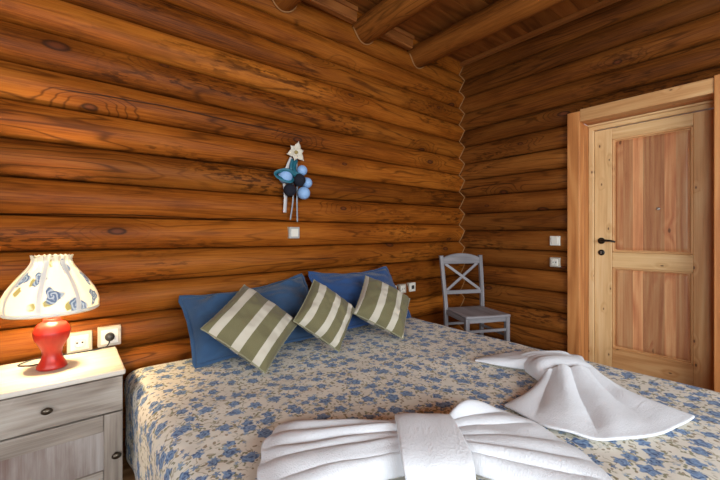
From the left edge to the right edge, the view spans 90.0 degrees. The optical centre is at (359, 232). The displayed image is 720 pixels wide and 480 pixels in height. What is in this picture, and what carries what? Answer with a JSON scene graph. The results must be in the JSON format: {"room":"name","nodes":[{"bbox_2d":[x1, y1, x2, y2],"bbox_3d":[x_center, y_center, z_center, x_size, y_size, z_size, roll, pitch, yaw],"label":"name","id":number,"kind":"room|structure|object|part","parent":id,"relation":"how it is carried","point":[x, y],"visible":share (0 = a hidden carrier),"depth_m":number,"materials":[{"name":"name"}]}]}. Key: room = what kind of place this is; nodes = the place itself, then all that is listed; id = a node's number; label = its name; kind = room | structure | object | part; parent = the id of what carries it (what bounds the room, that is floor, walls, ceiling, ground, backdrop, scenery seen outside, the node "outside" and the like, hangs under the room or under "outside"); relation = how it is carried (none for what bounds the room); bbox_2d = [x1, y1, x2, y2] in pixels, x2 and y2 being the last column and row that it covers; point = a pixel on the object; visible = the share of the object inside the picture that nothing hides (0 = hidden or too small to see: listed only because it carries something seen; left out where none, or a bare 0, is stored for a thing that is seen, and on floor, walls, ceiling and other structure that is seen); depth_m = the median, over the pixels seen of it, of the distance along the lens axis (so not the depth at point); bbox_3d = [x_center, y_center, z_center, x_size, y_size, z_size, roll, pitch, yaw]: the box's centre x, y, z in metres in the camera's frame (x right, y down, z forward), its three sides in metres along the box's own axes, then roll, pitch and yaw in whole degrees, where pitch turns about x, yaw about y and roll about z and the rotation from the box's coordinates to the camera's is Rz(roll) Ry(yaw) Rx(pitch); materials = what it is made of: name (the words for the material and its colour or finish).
{"room":"traditional dwelling","nodes":[
{"label":"traditional dwelling","id":0,"kind":"room"},
{"bbox_2d":[123,442,134,479],"bbox_3d":[0.517,1.090,0.292,5.870,0.040,4.899,0,0,-39],"label":"floor","id":1,"kind":"structure","parent":0,"point":[128,474],"depth_m":1.62,"materials":[{"name":"brown wood"}]},
{"bbox_2d":[0,347,125,479],"bbox_3d":[-1.281,0.817,1.482,0.495,0.504,0.414,0,0,-39],"label":"nightstand","id":2,"kind":"object","parent":1,"relation":"on","point":[65,423],"visible":1,"depth_m":1.40,"materials":[{"name":"white wood"}]},
{"bbox_3d":[-1.159,0.658,1.333,0.035,0.026,0.029,0,0,-39],"label":"knob","id":3,"kind":"part","parent":2,"relation":"part of","materials":[{"name":"brown metal"}]},
{"bbox_3d":[-1.177,0.887,1.356,0.373,0.200,0.008,0,0,-39],"label":"door","id":4,"kind":"part","parent":2,"relation":"part of","materials":[{"name":"grey wood"}]},
{"bbox_2d":[0,254,114,371],"bbox_3d":[-1.275,0.328,1.547,0.396,0.474,0.353,0,0,-39],"label":"table lamp","id":5,"kind":"object","parent":2,"relation":"on","point":[51,287],"visible":1,"depth_m":1.45,"materials":[{"name":"white fabric"}]},
{"bbox_3d":[-1.295,0.208,1.512,0.321,0.234,0.323,0,0,-39],"label":"lamp shade","id":6,"kind":"part","parent":5,"relation":"part of","materials":[{"name":"fabric"}]},
{"bbox_3d":[-1.343,0.544,1.648,0.099,0.042,0.322,0,0,27],"label":"cord","id":7,"kind":"part","parent":5,"relation":"part of","materials":[{"name":"black plastic"}]},
{"bbox_3d":[-1.174,0.661,1.352,0.473,0.139,0.020,0,0,-39],"label":"drawer","id":8,"kind":"part","parent":2,"relation":"part of","materials":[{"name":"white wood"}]},
{"bbox_3d":[-1.174,0.882,1.352,0.473,0.291,0.020,0,0,-39],"label":"door frame","id":9,"kind":"part","parent":2,"relation":"part of","materials":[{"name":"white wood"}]},
{"bbox_3d":[-0.993,0.905,1.468,0.035,0.026,0.029,0,0,-39],"label":"knob","id":10,"kind":"part","parent":2,"relation":"part of","materials":[{"name":"brown metal"}]},
{"bbox_2d":[438,253,510,341],"bbox_3d":[0.967,0.627,3.061,0.433,0.886,0.463,0,0,-14],"label":"dining chair","id":11,"kind":"object","parent":1,"relation":"on","point":[466,315],"visible":0.93,"depth_m":3.16,"materials":[{"name":"paint"}]},
{"bbox_3d":[0.740,0.636,3.196,0.058,0.868,0.091,0,0,-14],"label":"leg","id":12,"kind":"part","parent":11,"relation":"part of","materials":[{"name":"paint"}]},
{"bbox_3d":[0.915,0.231,3.267,0.357,0.093,0.038,0,0,-14],"label":"crest rail","id":13,"kind":"part","parent":11,"relation":"part of","materials":[{"name":"paint"}]},
{"bbox_3d":[0.927,0.525,3.222,0.357,0.034,0.018,0,0,-14],"label":"rail","id":14,"kind":"part","parent":11,"relation":"part of","materials":[{"name":"paint"}]},
{"bbox_3d":[0.839,0.872,2.828,0.034,0.397,0.034,0,0,-14],"label":"leg","id":15,"kind":"part","parent":11,"relation":"part of","materials":[{"name":"paint"}]},
{"bbox_3d":[0.976,0.663,3.027,0.396,0.021,0.392,0,0,-14],"label":"seat","id":16,"kind":"part","parent":11,"relation":"part of","materials":[{"name":"paint"}]},
{"bbox_3d":[1.104,0.636,3.287,0.058,0.868,0.091,0,0,-14],"label":"leg","id":17,"kind":"part","parent":11,"relation":"part of","materials":[{"name":"paint"}]},
{"bbox_3d":[1.191,0.872,2.917,0.034,0.397,0.034,0,0,-14],"label":"leg","id":18,"kind":"part","parent":11,"relation":"part of","materials":[{"name":"paint"}]},
{"bbox_3d":[0.256,0.870,1.533,1.847,0.400,2.045,0,0,-39],"label":"bed","id":19,"kind":"object","parent":1,"relation":"on","visible":0},
{"bbox_2d":[125,318,719,479],"bbox_3d":[0.259,0.840,1.530,1.911,0.390,2.110,0,0,-39],"label":"bedspread","id":20,"kind":"object","parent":19,"relation":"on","point":[213,421],"visible":0.65,"depth_m":1.43,"materials":[{"name":"fabric"}]},
{"bbox_2d":[178,273,314,368],"bbox_3d":[-0.572,0.454,2.038,0.780,0.373,0.298,0,0,-42],"label":"pillow","id":21,"kind":"object","parent":20,"relation":"on","point":[289,294],"visible":0.41,"depth_m":1.88,"materials":[{"name":"blue fabric"}]},
{"bbox_2d":[200,284,297,373],"bbox_3d":[-0.522,0.456,1.776,0.292,0.364,0.413,0,0,16],"label":"striped cushion","id":22,"kind":"object","parent":20,"relation":"on","point":[250,325],"visible":1,"depth_m":1.68,"materials":[{"name":"fabric"}]},
{"bbox_2d":[293,279,354,351],"bbox_3d":[-0.189,0.451,1.996,0.263,0.370,0.348,0,0,10],"label":"striped cushion","id":23,"kind":"object","parent":20,"relation":"on","point":[323,314],"visible":1,"depth_m":1.91,"materials":[{"name":"fabric"}]},
{"bbox_2d":[308,266,410,328],"bbox_3d":[0.018,0.442,2.539,0.733,0.370,0.292,0,0,-39],"label":"pillow","id":24,"kind":"object","parent":20,"relation":"on","point":[348,286],"visible":0.38,"depth_m":2.43,"materials":[{"name":"blue fabric"}]},
{"bbox_2d":[353,275,409,338],"bbox_3d":[0.148,0.460,2.281,0.406,0.357,0.280,0,0,-5],"label":"striped cushion","id":25,"kind":"object","parent":20,"relation":"on","point":[380,304],"visible":1,"depth_m":2.18,"materials":[{"name":"fabric"}]},
{"bbox_2d":[257,399,612,479],"bbox_3d":[0.176,0.597,1.068,0.925,0.092,0.520,0,0,0],"label":"towel","id":26,"kind":"object","parent":20,"relation":"on","point":[477,437],"visible":1,"depth_m":0.97,"materials":[{"name":"white fabric"}]},
{"bbox_2d":[475,350,694,440],"bbox_3d":[0.844,0.599,1.495,0.628,0.091,0.793,0,0,-2],"label":"towel","id":27,"kind":"object","parent":20,"relation":"on","point":[570,395],"visible":1,"depth_m":1.30,"materials":[{"name":"white fabric"}]},
{"bbox_2d":[0,0,465,442],"bbox_3d":[-1.066,-0.340,2.006,5.580,2.820,0.096,0,0,-39],"label":"wall","id":28,"kind":"structure","parent":0,"point":[143,142],"depth_m":2.09,"materials":[{"name":"brown wood"}]},
{"bbox_2d":[67,330,91,352],"bbox_3d":[-1.345,0.522,1.727,0.096,0.096,0.045,0,0,-39],"label":"wall socket","id":29,"kind":"object","parent":28,"relation":"attached to","point":[82,340],"visible":0.85,"depth_m":1.71,"materials":[{"name":"plastic"}]},
{"bbox_2d":[97,324,120,347],"bbox_3d":[-1.255,0.514,1.803,0.096,0.096,0.041,0,0,-39],"label":"wall socket","id":30,"kind":"object","parent":28,"relation":"attached to","point":[116,329],"visible":0.95,"depth_m":1.79,"materials":[{"name":"plastic"}]},
{"bbox_2d":[274,141,311,221],"bbox_3d":[-0.441,-0.344,2.393,0.289,0.540,0.105,0,0,-39],"label":"wall ornament","id":31,"kind":"object","parent":28,"relation":"hanging from","point":[295,174],"visible":1,"depth_m":2.39,"materials":[{"name":"blue plant"}]},
{"bbox_2d":[287,141,303,160],"bbox_3d":[-0.435,-0.548,2.405,0.130,0.132,0.030,0,0,-39],"label":"flower","id":32,"kind":"object","parent":31,"relation":"on","point":[296,152],"depth_m":2.40,"materials":[{"name":"white fabric"}]},
{"bbox_2d":[287,227,299,238],"bbox_3d":[-0.452,-0.002,2.447,0.078,0.078,0.045,0,0,-39],"label":"light switch","id":33,"kind":"object","parent":28,"relation":"attached to","point":[293,232],"visible":1,"depth_m":2.43,"materials":[{"name":"plastic"}]},
{"bbox_2d":[272,0,422,68],"bbox_3d":[0.003,-1.540,2.827,1.546,0.121,0.028,0,0,-39],"label":"trim","id":34,"kind":"structure","parent":28,"relation":"attached to","point":[272,0],"depth_m":2.79,"materials":[{"name":"brown wood"}]},
{"bbox_2d":[302,0,413,49],"bbox_3d":[-1.350,-1.673,1.701,4.655,0.104,0.070,0,0,-39],"label":"trim","id":35,"kind":"structure","parent":28,"relation":"attached to","point":[344,10],"depth_m":2.72,"materials":[{"name":"brown wood"}]},
{"bbox_2d":[397,284,405,292],"bbox_3d":[0.363,0.482,3.118,0.078,0.078,0.045,0,0,-39],"label":"wall socket","id":36,"kind":"object","parent":28,"relation":"attached to","point":[402,287],"visible":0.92,"depth_m":3.10,"materials":[{"name":"plastic"}]},
{"bbox_2d":[407,282,414,291],"bbox_3d":[0.455,0.478,3.194,0.078,0.078,0.044,0,0,-39],"label":"wall socket","id":37,"kind":"object","parent":28,"relation":"attached to","point":[411,285],"visible":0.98,"depth_m":3.17,"materials":[{"name":"plastic"}]},
{"bbox_2d":[345,0,602,61],"bbox_3d":[0.413,-1.745,0.182,5.670,0.030,4.859,0,0,-39],"label":"ceiling","id":38,"kind":"structure","parent":0,"point":[442,14],"depth_m":2.90,"materials":[{"name":"brown wood"}]},
{"bbox_2d":[274,0,301,10],"bbox_3d":[0.960,-1.585,0.595,0.200,0.199,4.749,0,0,-39],"label":"ceiling beam","id":39,"kind":"structure","parent":38,"relation":"attached to","point":[285,5],"depth_m":2.35,"materials":[{"name":"brown wood"}]},
{"bbox_2d":[352,0,438,43],"bbox_3d":[1.507,-1.598,1.040,0.200,0.201,4.749,0,0,-39],"label":"ceiling beam","id":40,"kind":"structure","parent":38,"relation":"attached to","point":[386,15],"depth_m":2.57,"materials":[{"name":"brown wood"}]},
{"bbox_2d":[407,0,564,67],"bbox_3d":[1.995,-1.590,1.437,0.199,0.200,4.749,0,0,-39],"label":"ceiling beam","id":41,"kind":"structure","parent":38,"relation":"attached to","point":[499,15],"depth_m":2.71,"materials":[{"name":"brown wood"}]},
{"bbox_2d":[455,0,719,351],"bbox_3d":[2.537,-0.332,1.900,0.096,2.805,4.842,0,0,-39],"label":"wall","id":42,"kind":"structure","parent":0,"point":[517,102],"depth_m":3.07,"materials":[{"name":"brown wood"}]},
{"bbox_2d":[459,67,464,329],"bbox_3d":[1.043,-0.324,3.682,0.067,2.752,0.035,0,0,6],"label":"trim","id":43,"kind":"structure","parent":42,"relation":"attached to","point":[462,67],"depth_m":3.68,"materials":[{"name":"brown wood"}]},
{"bbox_2d":[460,0,620,66],"bbox_3d":[2.496,-1.711,1.860,0.050,0.032,4.672,0,0,-39],"label":"trim","id":44,"kind":"structure","parent":42,"relation":"attached to","point":[604,3],"depth_m":3.02,"materials":[{"name":"brown wood"}]},
{"bbox_2d":[550,236,560,245],"bbox_3d":[1.609,0.064,2.966,0.045,0.078,0.078,0,0,-39],"label":"light switch","id":45,"kind":"object","parent":42,"relation":"attached to","point":[554,240],"visible":1,"depth_m":2.95,"materials":[{"name":"plastic"}]},
{"bbox_2d":[550,257,560,266],"bbox_3d":[1.609,0.240,2.965,0.045,0.078,0.078,0,0,-39],"label":"wall socket","id":46,"kind":"object","parent":42,"relation":"attached to","point":[554,261],"visible":1,"depth_m":2.95,"materials":[{"name":"plastic"}]},
{"bbox_2d":[567,74,719,392],"bbox_3d":[2.049,0.050,2.597,0.270,2.045,0.932,0,0,-39],"label":"door","id":47,"kind":"structure","parent":42,"relation":"in","point":[643,171],"depth_m":2.63,"materials":[{"name":"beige wood"}]},
{"bbox_3d":[1.722,0.058,2.874,0.100,2.020,0.090,0,0,-39],"label":"casing","id":48,"kind":"part","parent":47,"relation":"part of","materials":[{"name":"orange wood"}]},
{"bbox_3d":[1.897,0.121,2.934,0.080,1.898,0.038,0,0,-39],"label":"frame","id":49,"kind":"part","parent":47,"relation":"part of","materials":[{"name":"brown wood"}]},
{"bbox_3d":[1.927,0.062,2.816,0.055,0.050,0.132,0,0,-39],"label":"handle","id":50,"kind":"part","parent":47,"relation":"part of","materials":[{"name":"metal"}]},
{"bbox_3d":[1.988,-0.916,2.547,0.096,0.096,0.751,0,0,-39],"label":"casing","id":51,"kind":"part","parent":47,"relation":"part of","materials":[{"name":"brown wood"}]},
{"bbox_3d":[2.081,-0.860,2.623,0.030,0.014,0.752,0,0,-39],"label":"frame","id":52,"kind":"part","parent":47,"relation":"part of","materials":[{"name":"brown wood"}]},
{"bbox_3d":[2.123,-0.846,2.657,0.080,0.044,0.752,0,0,-39],"label":"frame","id":53,"kind":"part","parent":47,"relation":"part of","materials":[{"name":"brown wood"}]},
{"bbox_3d":[2.131,0.980,2.641,0.040,0.160,0.471,0,0,-39],"label":"rail","id":54,"kind":"part","parent":47,"relation":"part of","materials":[{"name":"brown wood"}]},
{"bbox_3d":[2.131,0.208,2.641,0.040,0.115,0.471,0,0,-39],"label":"rail","id":55,"kind":"part","parent":47,"relation":"part of","materials":[{"name":"brown wood"}]},
{"bbox_3d":[2.131,-0.775,2.641,0.040,0.086,0.471,0,0,-39],"label":"rail","id":56,"kind":"part","parent":47,"relation":"part of","materials":[{"name":"brown wood"}]},
{"bbox_3d":[2.124,0.583,2.636,0.022,0.635,0.471,0,0,-39],"label":"moulding","id":57,"kind":"part","parent":47,"relation":"part of","materials":[{"name":"brown wood"}]},
{"bbox_3d":[2.124,-0.291,2.636,0.022,0.882,0.471,0,0,-39],"label":"moulding","id":58,"kind":"part","parent":47,"relation":"part of","materials":[{"name":"brown wood"}]},
{"bbox_3d":[2.129,0.583,2.640,0.019,0.635,0.471,0,0,-39],"label":"panel","id":59,"kind":"part","parent":47,"relation":"part of","materials":[{"name":"brown wood"}]},
{"bbox_3d":[2.129,-0.291,2.640,0.019,0.882,0.471,0,0,-39],"label":"panel","id":60,"kind":"part","parent":47,"relation":"part of","materials":[{"name":"brown wood"}]},
{"bbox_3d":[2.254,0.050,2.221,0.112,2.045,0.090,0,0,-39],"label":"casing","id":61,"kind":"part","parent":47,"relation":"part of","materials":[{"name":"orange wood"}]}
]}

